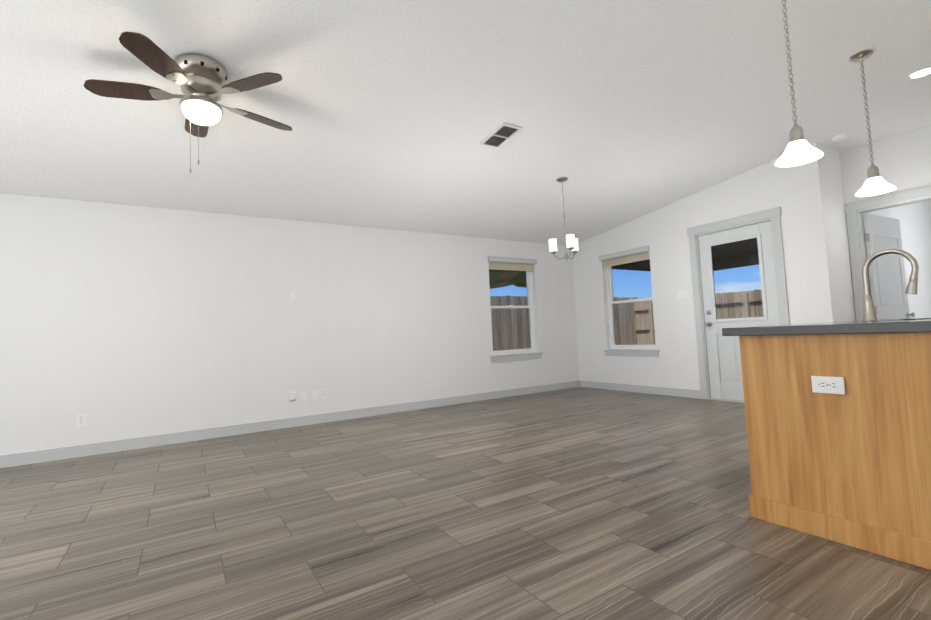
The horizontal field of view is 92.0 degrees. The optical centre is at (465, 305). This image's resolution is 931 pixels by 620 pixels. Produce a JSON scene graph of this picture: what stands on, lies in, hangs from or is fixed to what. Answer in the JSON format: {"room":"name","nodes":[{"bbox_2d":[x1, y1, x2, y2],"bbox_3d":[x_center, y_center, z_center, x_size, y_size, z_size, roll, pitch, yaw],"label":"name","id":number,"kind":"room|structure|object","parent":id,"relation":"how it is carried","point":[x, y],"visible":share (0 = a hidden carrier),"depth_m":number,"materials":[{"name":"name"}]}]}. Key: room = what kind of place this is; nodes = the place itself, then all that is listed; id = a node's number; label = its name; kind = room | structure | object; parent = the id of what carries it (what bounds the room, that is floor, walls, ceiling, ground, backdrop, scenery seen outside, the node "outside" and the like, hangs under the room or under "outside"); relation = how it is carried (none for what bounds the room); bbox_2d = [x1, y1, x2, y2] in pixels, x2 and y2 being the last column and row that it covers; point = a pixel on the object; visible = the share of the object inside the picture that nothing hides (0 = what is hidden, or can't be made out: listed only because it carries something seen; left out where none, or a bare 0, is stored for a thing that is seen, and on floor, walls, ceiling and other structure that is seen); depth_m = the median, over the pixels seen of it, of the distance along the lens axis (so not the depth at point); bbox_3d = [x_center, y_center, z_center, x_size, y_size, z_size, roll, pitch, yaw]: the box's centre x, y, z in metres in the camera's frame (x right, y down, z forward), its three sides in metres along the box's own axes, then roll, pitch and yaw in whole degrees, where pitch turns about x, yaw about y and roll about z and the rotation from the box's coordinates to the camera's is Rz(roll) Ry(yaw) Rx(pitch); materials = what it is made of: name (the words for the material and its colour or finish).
{"room":"empty living room","nodes":[
{"label":"empty living room","id":0,"kind":"room"},
{"bbox_2d":[0,193,579,454],"bbox_3d":[-2.168,0.190,5.146,9.750,2.380,0.150,0,-4,-32],"label":"wall","id":1,"kind":"structure","parent":0,"point":[121,321],"depth_m":4.84,"materials":[{"name":"white paint"}]},
{"bbox_2d":[76,413,86,426],"bbox_3d":[-3.521,1.048,4.120,0.072,0.115,0.008,0,-4,-32],"label":"electrical outlet","id":2,"kind":"object","parent":1,"relation":"attached to","point":[81,419],"visible":1,"depth_m":4.12,"materials":[{"name":"white plastic"}]},
{"bbox_2d":[0,380,579,467],"bbox_3d":[-2.086,1.318,4.996,9.480,0.105,0.014,0,-4,-32],"label":"baseboard","id":3,"kind":"structure","parent":1,"relation":"attached to","point":[26,458],"depth_m":4.81,"materials":[{"name":"grey wood"}]},
{"bbox_2d":[289,391,295,402],"bbox_3d":[-1.957,1.038,5.090,0.080,0.125,0.038,0,-4,-32],"label":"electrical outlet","id":4,"kind":"object","parent":1,"relation":"attached to","point":[292,396],"visible":1,"depth_m":5.08,"materials":[{"name":"white plastic"}]},
{"bbox_2d":[300,390,306,400],"bbox_3d":[-1.862,1.030,5.164,0.072,0.115,0.014,0,-4,-32],"label":"electrical outlet","id":5,"kind":"object","parent":1,"relation":"attached to","point":[303,394],"visible":1,"depth_m":5.17,"materials":[{"name":"white plastic"}]},
{"bbox_2d":[312,389,317,398],"bbox_3d":[-1.754,1.030,5.237,0.072,0.115,0.006,0,-4,-32],"label":"electrical outlet","id":6,"kind":"object","parent":1,"relation":"attached to","point":[314,393],"visible":1,"depth_m":5.24,"materials":[{"name":"white plastic"}]},
{"bbox_2d":[321,388,327,397],"bbox_3d":[-1.661,1.030,5.295,0.072,0.115,0.008,0,-4,-32],"label":"electrical outlet","id":7,"kind":"object","parent":1,"relation":"attached to","point":[324,392],"visible":1,"depth_m":5.29,"materials":[{"name":"white plastic"}]},
{"bbox_2d":[427,377,431,385],"bbox_3d":[-0.486,1.015,6.037,0.072,0.115,0.008,0,-4,-32],"label":"electrical outlet","id":8,"kind":"object","parent":1,"relation":"attached to","point":[429,381],"visible":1,"depth_m":6.03,"materials":[{"name":"white plastic"}]},
{"bbox_2d":[487,256,542,362],"bbox_3d":[0.729,0.054,6.954,1.010,1.575,0.198,0,-4,-32],"label":"window","id":9,"kind":"structure","parent":1,"relation":"in","point":[510,264],"depth_m":6.99,"materials":[{"name":"white plastic"}]},
{"bbox_2d":[0,387,930,619],"bbox_3d":[0.133,1.131,1.992,10.270,0.100,7.770,0,-4,-32],"label":"floor","id":10,"kind":"structure","parent":0,"point":[581,503],"depth_m":2.26,"materials":[{"name":"grey wood"}]},
{"bbox_2d":[739,333,930,569],"bbox_3d":[2.481,0.560,2.474,2.104,0.890,0.787,0,-4,-32],"label":"kitchen island","id":11,"kind":"object","parent":10,"relation":"on","point":[851,466],"depth_m":1.90,"materials":[{"name":"brown wood"}]},
{"bbox_2d":[722,317,930,336],"bbox_3d":[2.454,0.098,2.513,2.180,0.040,0.850,0,-4,-32],"label":"island countertop","id":12,"kind":"structure","parent":11,"relation":"on","point":[907,325],"depth_m":1.96,"materials":[{"name":"grey stone"}]},
{"bbox_2d":[861,249,918,320],"bbox_3d":[2.472,-0.123,2.622,0.100,0.412,0.271,0,-4,-32],"label":"faucet","id":13,"kind":"object","parent":12,"relation":"on","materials":[{"name":"silver metal"}]},
{"bbox_2d":[811,376,844,393],"bbox_3d":[1.564,0.342,1.941,0.008,0.072,0.115,0,-4,-32],"label":"outlet","id":14,"kind":"object","parent":11,"relation":"attached to","point":[828,384],"visible":1,"depth_m":1.94,"materials":[{"name":"white plastic"}]},
{"bbox_2d":[0,0,930,245],"bbox_3d":[0.078,-1.561,2.127,10.340,0.530,7.640,0,-4,-32],"label":"ceiling","id":15,"kind":"structure","parent":0,"point":[393,114],"depth_m":3.40,"materials":[{"name":"paint"}]},
{"bbox_2d":[84,31,291,173],"bbox_3d":[-1.646,-1.135,2.790,1.148,0.676,1.104,0,-4,-32],"label":"ceiling fan","id":16,"kind":"object","parent":15,"relation":"hanging from","point":[200,80],"visible":1,"depth_m":2.66,"materials":[{"name":"silver metal"}]},
{"bbox_2d":[479,122,522,148],"bbox_3d":[0.305,-1.478,3.922,0.210,0.055,0.359,0,-4,-32],"label":"ceiling vent","id":17,"kind":"object","parent":15,"relation":"in","point":[501,135],"visible":1,"depth_m":3.91,"materials":[{"name":"white metal"}]},
{"bbox_2d":[549,177,578,260],"bbox_3d":[1.113,-0.944,4.933,0.309,0.916,0.331,0,-4,-32],"label":"chandelier","id":18,"kind":"object","parent":15,"relation":"hanging from","point":[572,243],"visible":1,"depth_m":4.92,"materials":[{"name":"white glass"}]},
{"bbox_2d":[775,0,823,166],"bbox_3d":[1.781,-1.285,2.465,0.214,0.996,0.214,0,-4,-32],"label":"pendant light","id":19,"kind":"object","parent":15,"relation":"hanging from","point":[800,150],"visible":1,"depth_m":2.44,"materials":[{"name":"white glass"}]},
{"bbox_2d":[832,134,848,141],"bbox_3d":[3.843,-1.717,4.610,0.136,0.038,0.136,0,-4,-32],"label":"smoke detector","id":20,"kind":"object","parent":15,"relation":"attached to","point":[840,137],"visible":1,"depth_m":4.58,"materials":[{"name":"white plastic"}]},
{"bbox_2d":[849,50,895,196],"bbox_3d":[2.831,-1.288,3.162,0.214,0.996,0.214,0,-4,-32],"label":"pendant light","id":21,"kind":"object","parent":15,"relation":"hanging from","point":[875,183],"visible":1,"depth_m":3.15,"materials":[{"name":"white glass"}]},
{"bbox_2d":[906,66,930,79],"bbox_3d":[3.515,-1.790,3.462,0.176,0.008,0.176,0,-4,-32],"label":"recessed light","id":22,"kind":"object","parent":15,"relation":"in","point":[922,72],"visible":0.98,"depth_m":3.47,"materials":[{"name":"white"}]},
{"bbox_2d":[572,142,838,389],"bbox_3d":[2.864,-0.184,6.164,0.150,2.810,3.540,0,-4,-32],"label":"wall","id":23,"kind":"structure","parent":0,"point":[797,194],"depth_m":5.95,"materials":[{"name":"white paint"}]},
{"bbox_2d":[599,245,659,356],"bbox_3d":[2.463,-0.036,6.752,0.198,1.575,0.970,0,-4,-32],"label":"window","id":24,"kind":"structure","parent":23,"relation":"in","point":[626,257],"depth_m":6.81,"materials":[{"name":"white plastic"}]},
{"bbox_2d":[580,380,700,398],"bbox_3d":[2.476,1.220,6.635,0.014,0.105,2.055,0,-4,-32],"label":"baseboard","id":25,"kind":"structure","parent":23,"relation":"attached to","point":[688,393],"depth_m":6.46,"materials":[{"name":"grey wood"}]},
{"bbox_2d":[678,289,689,298],"bbox_3d":[2.893,-0.153,5.966,0.010,0.115,0.164,0,-4,-32],"label":"light switch","id":26,"kind":"object","parent":23,"relation":"attached to","point":[682,294],"visible":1,"depth_m":5.96,"materials":[{"name":"white plastic"}]},
{"bbox_2d":[611,238,758,270],"bbox_3d":[4.142,-1.075,7.543,3.450,0.590,4.010,0,-4,-32],"label":"roof","id":27,"kind":"structure","parent":23,"relation":"attached to","point":[739,246],"depth_m":8.67,"materials":[{"name":"brown wood"}]},
{"bbox_2d":[687,207,789,402],"bbox_3d":[3.319,0.047,5.422,0.172,2.215,1.090,0,-4,-32],"label":"door frame","id":28,"kind":"structure","parent":23,"relation":"attached to","point":[773,215],"depth_m":5.61,"materials":[{"name":"grey wood"}]},
{"bbox_2d":[698,221,779,400],"bbox_3d":[3.281,0.099,5.381,0.111,2.073,0.872,0,-4,-32],"label":"back door","id":29,"kind":"structure","parent":23,"relation":"in","point":[724,367],"depth_m":5.49,"materials":[{"name":"white paint"}]},
{"bbox_2d":[822,145,930,321],"bbox_3d":[5.528,-0.322,5.847,4.020,2.810,0.150,0,-4,-32],"label":"wall","id":30,"kind":"structure","parent":0,"point":[915,222],"depth_m":5.23,"materials":[{"name":"white paint"}]},
{"bbox_2d":[840,125,930,320],"bbox_3d":[4.613,-0.366,4.524,0.120,2.810,1.115,0,-4,-32],"label":"wall","id":31,"kind":"structure","parent":0,"point":[902,162],"depth_m":4.67,"materials":[{"name":"white paint"}]},
{"bbox_2d":[844,185,930,320],"bbox_3d":[4.614,-0.068,4.524,0.164,2.215,1.080,0,-4,-32],"label":"door frame","id":32,"kind":"structure","parent":31,"relation":"attached to","point":[856,238],"depth_m":4.89,"materials":[{"name":"grey wood"}]},
{"bbox_2d":[863,213,914,319],"bbox_3d":[4.836,0.006,5.069,0.862,2.068,0.161,0,-4,-32],"label":"hall door","id":33,"kind":"structure","parent":31,"relation":"in","point":[887,278],"depth_m":5.08,"materials":[{"name":"white paint"}]},
{"label":"outside","id":34,"kind":"structure","parent":0,"visible":0},
{"bbox_3d":[21.645,0.769,8.157,72.000,0.200,60.000,0,-4,-32],"label":"ground","id":35,"kind":"structure","parent":34,"visible":0},
{"bbox_2d":[489,270,526,288],"bbox_3d":[0.349,-0.948,13.980,8.200,5.850,5.000,0,-4,-32],"label":"tree","id":36,"kind":"object","parent":35,"relation":"on","point":[504,277],"depth_m":13.15,"materials":[{"name":"green plant"}]},
{"bbox_2d":[490,295,637,350],"bbox_3d":[-3.695,0.760,7.205,20.120,1.942,0.165,0,-4,-32],"label":"fence","id":37,"kind":"object","parent":35,"relation":"on","point":[500,339],"depth_m":10.27,"materials":[{"name":"brown wood"}]},
{"bbox_2d":[634,289,763,344],"bbox_3d":[13.368,-0.477,-1.326,0.150,1.812,32.610,0,-4,-32],"label":"fence","id":38,"kind":"object","parent":35,"relation":"on","point":[738,309],"depth_m":10.42,"materials":[{"name":"brown wood"}]}
]}

